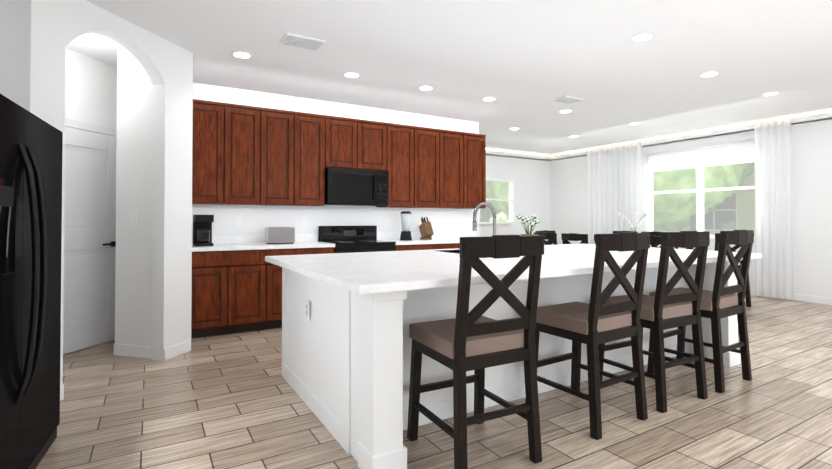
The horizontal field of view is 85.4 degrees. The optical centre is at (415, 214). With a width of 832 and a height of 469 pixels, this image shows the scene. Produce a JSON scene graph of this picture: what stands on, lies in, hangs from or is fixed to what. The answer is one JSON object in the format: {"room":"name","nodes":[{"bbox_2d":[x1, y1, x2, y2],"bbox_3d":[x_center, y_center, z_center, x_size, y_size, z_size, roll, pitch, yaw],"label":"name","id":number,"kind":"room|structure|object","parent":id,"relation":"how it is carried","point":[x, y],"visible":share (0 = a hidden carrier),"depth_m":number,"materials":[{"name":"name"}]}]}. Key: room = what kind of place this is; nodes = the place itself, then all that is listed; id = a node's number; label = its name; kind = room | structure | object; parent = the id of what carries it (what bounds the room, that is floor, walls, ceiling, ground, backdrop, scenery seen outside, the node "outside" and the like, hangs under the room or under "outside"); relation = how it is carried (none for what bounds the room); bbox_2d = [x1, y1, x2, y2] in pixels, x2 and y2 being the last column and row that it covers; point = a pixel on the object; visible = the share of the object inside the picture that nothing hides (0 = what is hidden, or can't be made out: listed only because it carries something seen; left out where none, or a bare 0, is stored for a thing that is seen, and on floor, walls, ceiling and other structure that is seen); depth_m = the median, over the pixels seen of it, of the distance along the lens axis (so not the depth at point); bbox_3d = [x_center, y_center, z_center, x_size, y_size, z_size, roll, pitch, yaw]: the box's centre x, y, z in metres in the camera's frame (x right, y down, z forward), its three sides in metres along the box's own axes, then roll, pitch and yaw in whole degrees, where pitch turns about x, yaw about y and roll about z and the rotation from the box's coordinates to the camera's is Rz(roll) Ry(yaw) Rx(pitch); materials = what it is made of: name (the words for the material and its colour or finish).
{"room":"kitchen","nodes":[
{"label":"kitchen","id":0,"kind":"room"},
{"bbox_2d":[0,0,30,111],"bbox_3d":[-1.011,-0.179,-0.431,0.880,2.740,7.050,0,-1,-31],"label":"wall","id":1,"kind":"structure","parent":0,"point":[15,38],"depth_m":2.52,"materials":[{"name":"grey paint"}]},
{"bbox_2d":[63,47,152,354],"bbox_3d":[-2.834,-0.127,3.642,0.970,2.740,2.000,0,-1,14],"label":"wall","id":2,"kind":"structure","parent":0,"point":[119,97],"depth_m":3.98,"materials":[{"name":"white paint"}]},
{"bbox_2d":[63,118,116,353],"bbox_3d":[-3.091,0.200,4.122,0.690,2.100,0.690,0,-1,-31],"label":"door","id":3,"kind":"structure","parent":2,"relation":"attached to","point":[89,241],"depth_m":4.22,"materials":[{"name":"white wood"}]},
{"bbox_2d":[113,343,150,358],"bbox_3d":[-2.556,1.199,4.105,0.327,0.100,0.681,0,-1,-31],"label":"baseboard","id":4,"kind":"structure","parent":2,"relation":"attached to","point":[145,351],"depth_m":3.93,"materials":[{"name":"white"}]},
{"bbox_2d":[131,210,138,223],"bbox_3d":[-2.466,0.027,3.955,0.056,0.120,0.056,0,-1,-31],"label":"switch plate","id":5,"kind":"object","parent":2,"relation":"attached to","point":[134,216],"visible":1,"depth_m":3.95,"materials":[{"name":"white plastic"}]},
{"bbox_2d":[30,0,192,384],"bbox_3d":[-2.305,-0.129,3.491,0.130,2.740,1.412,0,-1,14],"label":"wall","id":6,"kind":"structure","parent":0,"point":[58,27],"depth_m":3.86,"materials":[{"name":"white paint"}]},
{"bbox_2d":[192,83,478,240],"bbox_3d":[-0.882,-0.095,6.070,4.290,2.740,0.120,0,-1,-31],"label":"wall","id":7,"kind":"structure","parent":0,"point":[256,219],"depth_m":5.83,"materials":[{"name":"white paint"}]},
{"bbox_2d":[192,99,231,204],"bbox_3d":[-2.308,-0.661,4.965,0.444,1.098,0.340,0,-1,-31],"label":"upper cabinet","id":8,"kind":"object","parent":7,"relation":"attached to","point":[212,121],"depth_m":4.84,"materials":[{"name":"brown wood"}]},
{"bbox_2d":[232,104,267,205],"bbox_3d":[-2.008,-0.658,5.142,0.508,1.098,0.340,0,-1,-31],"label":"upper cabinet","id":9,"kind":"object","parent":7,"relation":"attached to","point":[246,155],"depth_m":5.04,"materials":[{"name":"brown wood"}]},
{"bbox_2d":[268,108,299,205],"bbox_3d":[-1.681,-0.656,5.335,0.508,1.098,0.340,0,-1,-31],"label":"upper cabinet","id":10,"kind":"object","parent":7,"relation":"attached to","point":[283,125],"depth_m":5.23,"materials":[{"name":"brown wood"}]},
{"bbox_2d":[300,112,331,205],"bbox_3d":[-1.353,-0.653,5.528,0.508,1.098,0.340,0,-1,-31],"label":"upper cabinet","id":11,"kind":"object","parent":7,"relation":"attached to","point":[315,129],"depth_m":5.41,"materials":[{"name":"brown wood"}]},
{"bbox_2d":[332,116,363,169],"bbox_3d":[-0.981,-0.886,5.751,0.484,0.628,0.340,0,-1,-31],"label":"upper cabinet","id":12,"kind":"object","parent":7,"relation":"attached to","point":[347,133],"depth_m":5.63,"materials":[{"name":"brown wood"}]},
{"bbox_2d":[325,167,388,205],"bbox_3d":[-0.800,-0.336,5.786,0.824,0.447,0.452,0,-1,-31],"label":"over-the-range microwave","id":13,"kind":"object","parent":12,"relation":"attached to","point":[356,187],"visible":0.98,"depth_m":5.61,"materials":[{"name":"black"}]},
{"bbox_2d":[364,120,387,170],"bbox_3d":[-0.675,-0.883,5.931,0.484,0.628,0.340,0,-1,-31],"label":"upper cabinet","id":14,"kind":"object","parent":7,"relation":"attached to","point":[375,133],"depth_m":5.83,"materials":[{"name":"brown wood"}]},
{"bbox_2d":[376,123,419,206],"bbox_3d":[-0.288,-0.645,6.157,0.543,1.098,0.340,0,-1,-31],"label":"upper cabinet","id":15,"kind":"object","parent":7,"relation":"attached to","point":[403,140],"depth_m":6.04,"materials":[{"name":"brown wood"}]},
{"bbox_2d":[420,127,443,207],"bbox_3d":[0.070,-0.643,6.368,0.543,1.098,0.340,0,-1,-31],"label":"upper cabinet","id":16,"kind":"object","parent":7,"relation":"attached to","point":[431,139],"depth_m":6.26,"materials":[{"name":"brown wood"}]},
{"bbox_2d":[432,130,467,208],"bbox_3d":[0.427,-0.640,6.579,0.543,1.098,0.340,0,-1,-31],"label":"upper cabinet","id":17,"kind":"object","parent":7,"relation":"attached to","point":[455,142],"depth_m":6.47,"materials":[{"name":"brown wood"}]},
{"bbox_2d":[464,133,485,208],"bbox_3d":[0.757,-0.637,6.773,0.479,1.098,0.340,0,-1,-31],"label":"upper cabinet","id":18,"kind":"object","parent":7,"relation":"attached to","point":[476,142],"depth_m":6.66,"materials":[{"name":"brown wood"}]},
{"bbox_2d":[36,295,831,468],"bbox_3d":[1.313,1.289,3.325,11.120,0.100,11.190,0,-1,-31],"label":"floor","id":19,"kind":"structure","parent":0,"point":[231,401],"depth_m":2.71,"materials":[{"name":"beige tile"}]},
{"bbox_2d":[0,94,62,468],"bbox_3d":[-2.108,0.375,1.871,0.935,1.690,1.040,0,-1,-25],"label":"fridge","id":20,"kind":"object","parent":19,"relation":"on","point":[31,146],"visible":1,"depth_m":1.98,"materials":[{"name":"black metal"}]},
{"bbox_2d":[191,249,274,337],"bbox_3d":[-2.067,0.821,4.922,0.834,0.878,0.626,0,-1,-31],"label":"base cabinet","id":21,"kind":"object","parent":19,"relation":"on","point":[236,291],"depth_m":4.67,"materials":[{"name":"brown wood"}]},
{"bbox_2d":[275,247,333,327],"bbox_3d":[-1.459,0.825,5.280,0.834,0.878,0.626,0,-1,-31],"label":"base cabinet","id":22,"kind":"object","parent":19,"relation":"on","point":[297,251],"depth_m":4.92,"materials":[{"name":"brown wood"}]},
{"bbox_2d":[318,226,395,252],"bbox_3d":[-0.733,0.709,5.660,0.788,1.120,0.701,0,-1,-31],"label":"range","id":23,"kind":"object","parent":19,"relation":"on","point":[348,239],"visible":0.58,"depth_m":5.72,"materials":[{"name":"black metal"}]},
{"bbox_2d":[395,243,454,250],"bbox_3d":[-0.022,0.836,6.129,0.904,0.878,0.626,0,-1,-31],"label":"base cabinet","id":24,"kind":"object","parent":19,"relation":"on","point":[452,245],"depth_m":5.86,"materials":[{"name":"brown wood"}]},
{"bbox_2d":[192,231,473,251],"bbox_3d":[-0.688,0.320,5.739,4.045,0.140,0.631,0,-1,-31],"label":"countertop","id":25,"kind":"structure","parent":24,"relation":"on","point":[236,242],"depth_m":5.34,"materials":[{"name":"stone"}]},
{"bbox_2d":[193,215,213,245],"bbox_3d":[-2.272,0.172,4.811,0.180,0.330,0.250,0,-1,-31],"label":"coffee maker","id":26,"kind":"object","parent":25,"relation":"on","point":[202,230],"visible":1,"depth_m":4.74,"materials":[{"name":"black plastic"}]},
{"bbox_2d":[265,227,294,243],"bbox_3d":[-1.576,0.246,5.239,0.315,0.192,0.180,0,-1,-31],"label":"toaster","id":27,"kind":"object","parent":25,"relation":"on","point":[279,235],"visible":1,"depth_m":5.16,"materials":[{"name":"silver metal"}]},
{"bbox_2d":[400,211,411,239],"bbox_3d":[-0.137,0.159,6.112,0.170,0.390,0.170,0,-1,-31],"label":"blender","id":28,"kind":"object","parent":25,"relation":"on","point":[405,223],"visible":1,"depth_m":6.06,"materials":[{"name":"silver"}]},
{"bbox_2d":[419,217,433,239],"bbox_3d":[0.144,0.198,6.344,0.110,0.318,0.232,0,-1,-31],"label":"knife block","id":29,"kind":"object","parent":25,"relation":"on","point":[426,230],"visible":1,"depth_m":6.30,"materials":[{"name":"brown wood"}]},
{"bbox_2d":[407,235,543,468],"bbox_3d":[0.295,0.664,2.343,0.514,1.128,0.584,0,-1,-31],"label":"stool","id":30,"kind":"object","parent":19,"relation":"on","point":[464,341],"visible":1,"depth_m":2.17,"materials":[{"name":"brown wood"}]},
{"bbox_2d":[282,253,740,468],"bbox_3d":[0.828,0.803,3.612,3.360,0.880,1.668,0,-1,-31],"label":"kitchen island","id":31,"kind":"object","parent":19,"relation":"on","point":[346,360],"visible":0.35,"depth_m":2.68,"materials":[{"name":"white paint"}]},
{"bbox_2d":[305,299,309,319],"bbox_3d":[-0.699,0.614,2.892,0.008,0.120,0.075,0,-1,-31],"label":"outlet","id":32,"kind":"object","parent":31,"relation":"attached to","point":[307,309],"visible":1,"depth_m":2.88,"materials":[{"name":"white plastic"}]},
{"bbox_2d":[265,244,761,294],"bbox_3d":[0.852,0.343,3.587,3.600,0.040,1.810,0,-1,-31],"label":"island countertop","id":33,"kind":"structure","parent":31,"relation":"on","point":[361,273],"depth_m":2.73,"materials":[{"name":"stone"}]},
{"bbox_2d":[433,249,459,253],"bbox_3d":[0.543,0.444,4.071,0.716,0.226,0.456,0,-1,-31],"label":"sink","id":34,"kind":"object","parent":33,"relation":"in","point":[458,250],"depth_m":4.20,"materials":[{"name":"silver metal"}]},
{"bbox_2d":[472,202,495,234],"bbox_3d":[0.706,0.106,4.408,0.304,0.452,0.157,0,-1,-31],"label":"faucet","id":35,"kind":"object","parent":33,"relation":"on","point":[478,206],"visible":0.69,"depth_m":4.43,"materials":[{"name":"silver metal"}]},
{"bbox_2d":[517,214,539,235],"bbox_3d":[1.142,0.167,4.575,0.238,0.336,0.240,0,-1,-31],"label":"flower vase","id":36,"kind":"object","parent":33,"relation":"on","point":[526,220],"visible":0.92,"depth_m":4.55,"materials":[{"name":"white plant"}]},
{"bbox_2d":[534,232,556,244],"bbox_3d":[2.189,0.785,7.012,0.552,1.008,0.501,0,-1,-31],"label":"chair","id":37,"kind":"object","parent":19,"relation":"on","point":[551,236],"visible":0.1,"depth_m":6.79,"materials":[{"name":"brown wood"}]},
{"bbox_2d":[536,230,554,244],"bbox_3d":[2.474,0.797,7.957,0.478,1.008,0.538,0,-1,-31],"label":"chair","id":38,"kind":"object","parent":19,"relation":"on","point":[547,241],"visible":0.06,"depth_m":8.16,"materials":[{"name":"brown wood"}]},
{"bbox_2d":[561,233,587,243],"bbox_3d":[2.470,0.779,6.529,0.538,1.008,0.478,0,-1,-27],"label":"chair","id":39,"kind":"object","parent":19,"relation":"on","point":[582,238],"visible":0.29,"depth_m":6.38,"materials":[{"name":"brown wood"}]},
{"bbox_2d":[525,232,649,439],"bbox_3d":[1.054,0.670,2.789,0.506,1.128,0.579,0,-1,-31],"label":"stool","id":40,"kind":"object","parent":19,"relation":"on","point":[594,323],"visible":0.85,"depth_m":2.63,"materials":[{"name":"brown wood"}]},
{"bbox_2d":[613,231,637,233],"bbox_3d":[3.440,0.794,7.750,0.545,1.008,0.490,0,-1,-31],"label":"chair","id":41,"kind":"object","parent":19,"relation":"on","point":[614,232],"visible":0.04,"depth_m":7.92,"materials":[{"name":"brown wood"}]},
{"bbox_2d":[641,231,660,247],"bbox_3d":[3.725,0.788,7.268,0.544,1.008,0.488,0,-1,-31],"label":"chair","id":42,"kind":"object","parent":19,"relation":"on","point":[653,233],"visible":0.12,"depth_m":7.40,"materials":[{"name":"brown wood"}]},
{"bbox_2d":[598,231,709,412],"bbox_3d":[1.622,0.674,3.124,0.506,1.128,0.579,0,-1,-31],"label":"stool","id":43,"kind":"object","parent":19,"relation":"on","point":[661,310],"visible":0.75,"depth_m":2.93,"materials":[{"name":"brown wood"}]},
{"bbox_2d":[650,236,660,247],"bbox_3d":[3.039,0.766,5.563,0.538,1.008,0.478,0,-1,-31],"label":"chair","id":44,"kind":"object","parent":19,"relation":"on","point":[654,240],"visible":0.06,"depth_m":5.36,"materials":[{"name":"brown wood"}]},
{"bbox_2d":[647,230,753,392],"bbox_3d":[2.172,0.679,3.451,0.514,1.128,0.584,0,-1,-31],"label":"stool","id":45,"kind":"object","parent":19,"relation":"on","point":[719,301],"visible":0.83,"depth_m":3.27,"materials":[{"name":"brown wood"}]},
{"bbox_2d":[714,233,751,306],"bbox_3d":[4.296,0.776,6.304,0.538,1.008,0.478,0,-1,-27],"label":"chair","id":46,"kind":"object","parent":19,"relation":"on","point":[747,293],"visible":0.23,"depth_m":6.26,"materials":[{"name":"brown wood"}]},
{"bbox_3d":[3.230,0.900,6.673,1.020,0.765,2.500,0,-1,-31],"label":"dining table","id":47,"kind":"object","parent":19,"relation":"on","visible":0},
{"bbox_2d":[618,212,648,231],"bbox_3d":[3.240,0.240,6.699,0.446,0.555,0.443,0,-1,-31],"label":"orchid plant","id":48,"kind":"object","parent":47,"relation":"on","point":[635,222],"visible":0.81,"depth_m":6.70,"materials":[{"name":"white plant"}]},
{"bbox_2d":[66,0,831,155],"bbox_3d":[1.313,-1.550,3.361,11.120,0.100,11.190,0,-1,-31],"label":"ceiling","id":49,"kind":"structure","parent":0,"point":[524,62],"depth_m":4.28,"materials":[{"name":"white paint"}]},
{"bbox_2d":[230,51,252,58],"bbox_3d":[-1.626,-1.487,4.210,0.199,0.007,0.199,1,-1,-37],"label":"recessed light","id":50,"kind":"object","parent":49,"relation":"in","point":[238,54],"depth_m":4.19,"materials":[{"name":"white plastic"}]},
{"bbox_2d":[279,33,325,50],"bbox_3d":[-0.982,-1.486,3.905,0.340,0.017,0.240,0,-1,-31],"label":"ceiling vent","id":51,"kind":"object","parent":49,"relation":"in","point":[299,41],"depth_m":3.88,"materials":[{"name":"white metal"}]},
{"bbox_2d":[342,72,360,77],"bbox_3d":[-0.685,-1.479,4.800,0.199,0.007,0.199,1,-1,-37],"label":"recessed light","id":52,"kind":"object","parent":49,"relation":"in","point":[347,74],"depth_m":4.80,"materials":[{"name":"white plastic"}]},
{"bbox_2d":[417,85,433,90],"bbox_3d":[0.116,-1.473,5.272,0.199,0.007,0.199,1,-1,-37],"label":"recessed light","id":53,"kind":"object","parent":49,"relation":"in","point":[424,88],"depth_m":5.27,"materials":[{"name":"white"}]},
{"bbox_2d":[481,97,496,100],"bbox_3d":[0.934,-1.467,5.755,0.199,0.007,0.199,1,-1,-37],"label":"recessed light","id":54,"kind":"object","parent":49,"relation":"in","point":[486,98],"depth_m":5.75,"materials":[{"name":"white"}]},
{"bbox_2d":[558,109,572,112],"bbox_3d":[2.122,-1.459,6.398,0.199,0.007,0.199,1,-1,-40],"label":"recessed light","id":55,"kind":"object","parent":49,"relation":"in","point":[561,111],"depth_m":6.39,"materials":[{"name":"white plastic"}]},
{"bbox_2d":[551,95,583,103],"bbox_3d":[1.941,-1.462,5.780,0.340,0.017,0.240,0,-1,-31],"label":"ceiling vent","id":56,"kind":"object","parent":49,"relation":"in","point":[565,99],"depth_m":5.76,"materials":[{"name":"white metal"}]},
{"bbox_2d":[586,141,642,243],"bbox_3d":[3.995,-0.061,9.128,0.090,2.690,1.270,0,-1,-31],"label":"curtain","id":57,"kind":"object","parent":49,"relation":"hanging from","point":[614,180],"visible":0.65,"depth_m":9.08,"materials":[{"name":"white fabric"}]},
{"bbox_2d":[628,122,640,124],"bbox_3d":[3.500,-1.448,7.211,0.199,0.007,0.199,1,-1,-40],"label":"recessed light","id":58,"kind":"object","parent":49,"relation":"in","point":[633,123],"depth_m":7.19,"materials":[{"name":"white"}]},
{"bbox_2d":[630,32,655,41],"bbox_3d":[1.912,-1.492,3.801,0.199,0.007,0.199,-1,-1,35],"label":"recessed light","id":59,"kind":"object","parent":49,"relation":"in","point":[642,37],"depth_m":3.79,"materials":[{"name":"white"}]},
{"bbox_2d":[698,71,720,76],"bbox_3d":[3.105,-1.480,4.772,0.199,0.007,0.199,1,-1,-40],"label":"recessed light","id":60,"kind":"object","parent":49,"relation":"in","point":[711,73],"depth_m":4.77,"materials":[{"name":"white"}]},
{"bbox_2d":[760,91,780,95],"bbox_3d":[4.331,-1.470,5.507,0.199,0.007,0.199,1,-1,-40],"label":"recessed light","id":61,"kind":"object","parent":49,"relation":"in","point":[774,92],"depth_m":5.48,"materials":[{"name":"white"}]},
{"bbox_2d":[754,117,792,299],"bbox_3d":[5.377,-0.091,6.786,0.079,2.690,0.470,0,-1,-31],"label":"curtain","id":62,"kind":"object","parent":49,"relation":"hanging from","point":[773,201],"visible":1,"depth_m":6.78,"materials":[{"name":"white fabric"}]},
{"bbox_2d":[479,149,549,243],"bbox_3d":[1.549,-0.046,9.909,4.040,2.740,0.120,0,-1,-31],"label":"wall","id":63,"kind":"structure","parent":0,"point":[531,178],"depth_m":10.40,"materials":[{"name":"white paint"}]},
{"bbox_2d":[479,178,514,223],"bbox_3d":[1.741,-0.261,9.931,1.110,1.030,0.140,0,-1,-31],"label":"window","id":64,"kind":"structure","parent":63,"relation":"in","point":[512,201],"depth_m":10.11,"materials":[{"name":"white"}]},
{"bbox_2d":[480,181,507,221],"bbox_3d":[1.686,-0.274,10.024,0.970,0.920,0.005,0,-1,-31],"label":"window panel","id":65,"kind":"object","parent":64,"relation":"attached to","point":[495,205],"visible":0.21,"depth_m":10.09,"materials":[{"name":"clear glass"}]},
{"bbox_2d":[486,150,549,160],"bbox_3d":[1.553,-1.327,9.782,3.660,0.100,0.130,0,-1,-31],"label":"crown molding","id":66,"kind":"structure","parent":63,"relation":"attached to","point":[488,152],"depth_m":10.14,"materials":[{"name":"white wood"}]},
{"bbox_2d":[550,110,831,297],"bbox_3d":[6.081,-0.095,6.086,0.120,2.740,11.070,0,-1,-31],"label":"wall","id":67,"kind":"structure","parent":0,"point":[812,199],"depth_m":6.66,"materials":[{"name":"white paint"}]},
{"bbox_2d":[549,112,831,161],"bbox_3d":[5.971,-1.376,6.038,0.134,0.100,11.070,0,-1,-31],"label":"crown molding","id":68,"kind":"structure","parent":67,"relation":"attached to","point":[814,118],"depth_m":7.59,"materials":[{"name":"white wood"}]},
{"bbox_2d":[647,139,753,171],"bbox_3d":[4.921,-0.999,7.887,0.050,0.354,1.830,0,-1,-31],"label":"roller blind","id":69,"kind":"object","parent":67,"relation":"attached to","point":[724,153],"visible":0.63,"depth_m":7.81,"materials":[{"name":"white fabric"}]},
{"bbox_2d":[648,167,754,240],"bbox_3d":[4.981,-0.342,7.914,0.140,1.560,1.930,0,-1,-31],"label":"window","id":70,"kind":"structure","parent":67,"relation":"in","point":[699,190],"depth_m":7.91,"materials":[{"name":"white"}]},
{"bbox_2d":[653,162,754,234],"bbox_3d":[5.022,-0.356,7.938,0.005,1.450,1.790,0,-1,-31],"label":"window panel","id":71,"kind":"object","parent":70,"relation":"attached to","point":[710,201],"visible":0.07,"depth_m":7.82,"materials":[{"name":"clear glass"}]},
{"bbox_2d":[750,289,831,304],"bbox_3d":[6.023,1.224,6.035,0.014,0.100,11.070,0,-1,-31],"label":"baseboard","id":72,"kind":"structure","parent":67,"relation":"attached to","point":[797,297],"depth_m":6.54,"materials":[{"name":"white"}]},
{"label":"outside","id":73,"kind":"structure","parent":0,"visible":0},
{"bbox_2d":[489,212,508,221],"bbox_3d":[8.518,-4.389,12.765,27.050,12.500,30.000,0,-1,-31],"label":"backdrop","id":74,"kind":"structure","parent":73,"point":[502,216],"depth_m":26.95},
{"bbox_3d":[9.014,1.689,12.978,23.800,0.050,26.000,0,-1,-31],"label":"lawn","id":75,"kind":"structure","parent":73,"visible":0},
{"bbox_2d":[480,162,753,231],"bbox_3d":[4.701,-1.267,11.630,10.257,5.827,11.781,0,-1,-31],"label":"trees","id":76,"kind":"object","parent":75,"relation":"on","point":[710,182],"depth_m":10.33,"materials":[{"name":"green plant"}]},
{"bbox_2d":[657,174,754,235],"bbox_3d":[11.102,-0.632,17.144,6.800,4.700,8.800,0,-1,-31],"label":"house","id":77,"kind":"structure","parent":75,"relation":"on","point":[730,208],"depth_m":13.62,"materials":[{"name":"beige paint"}]}
]}

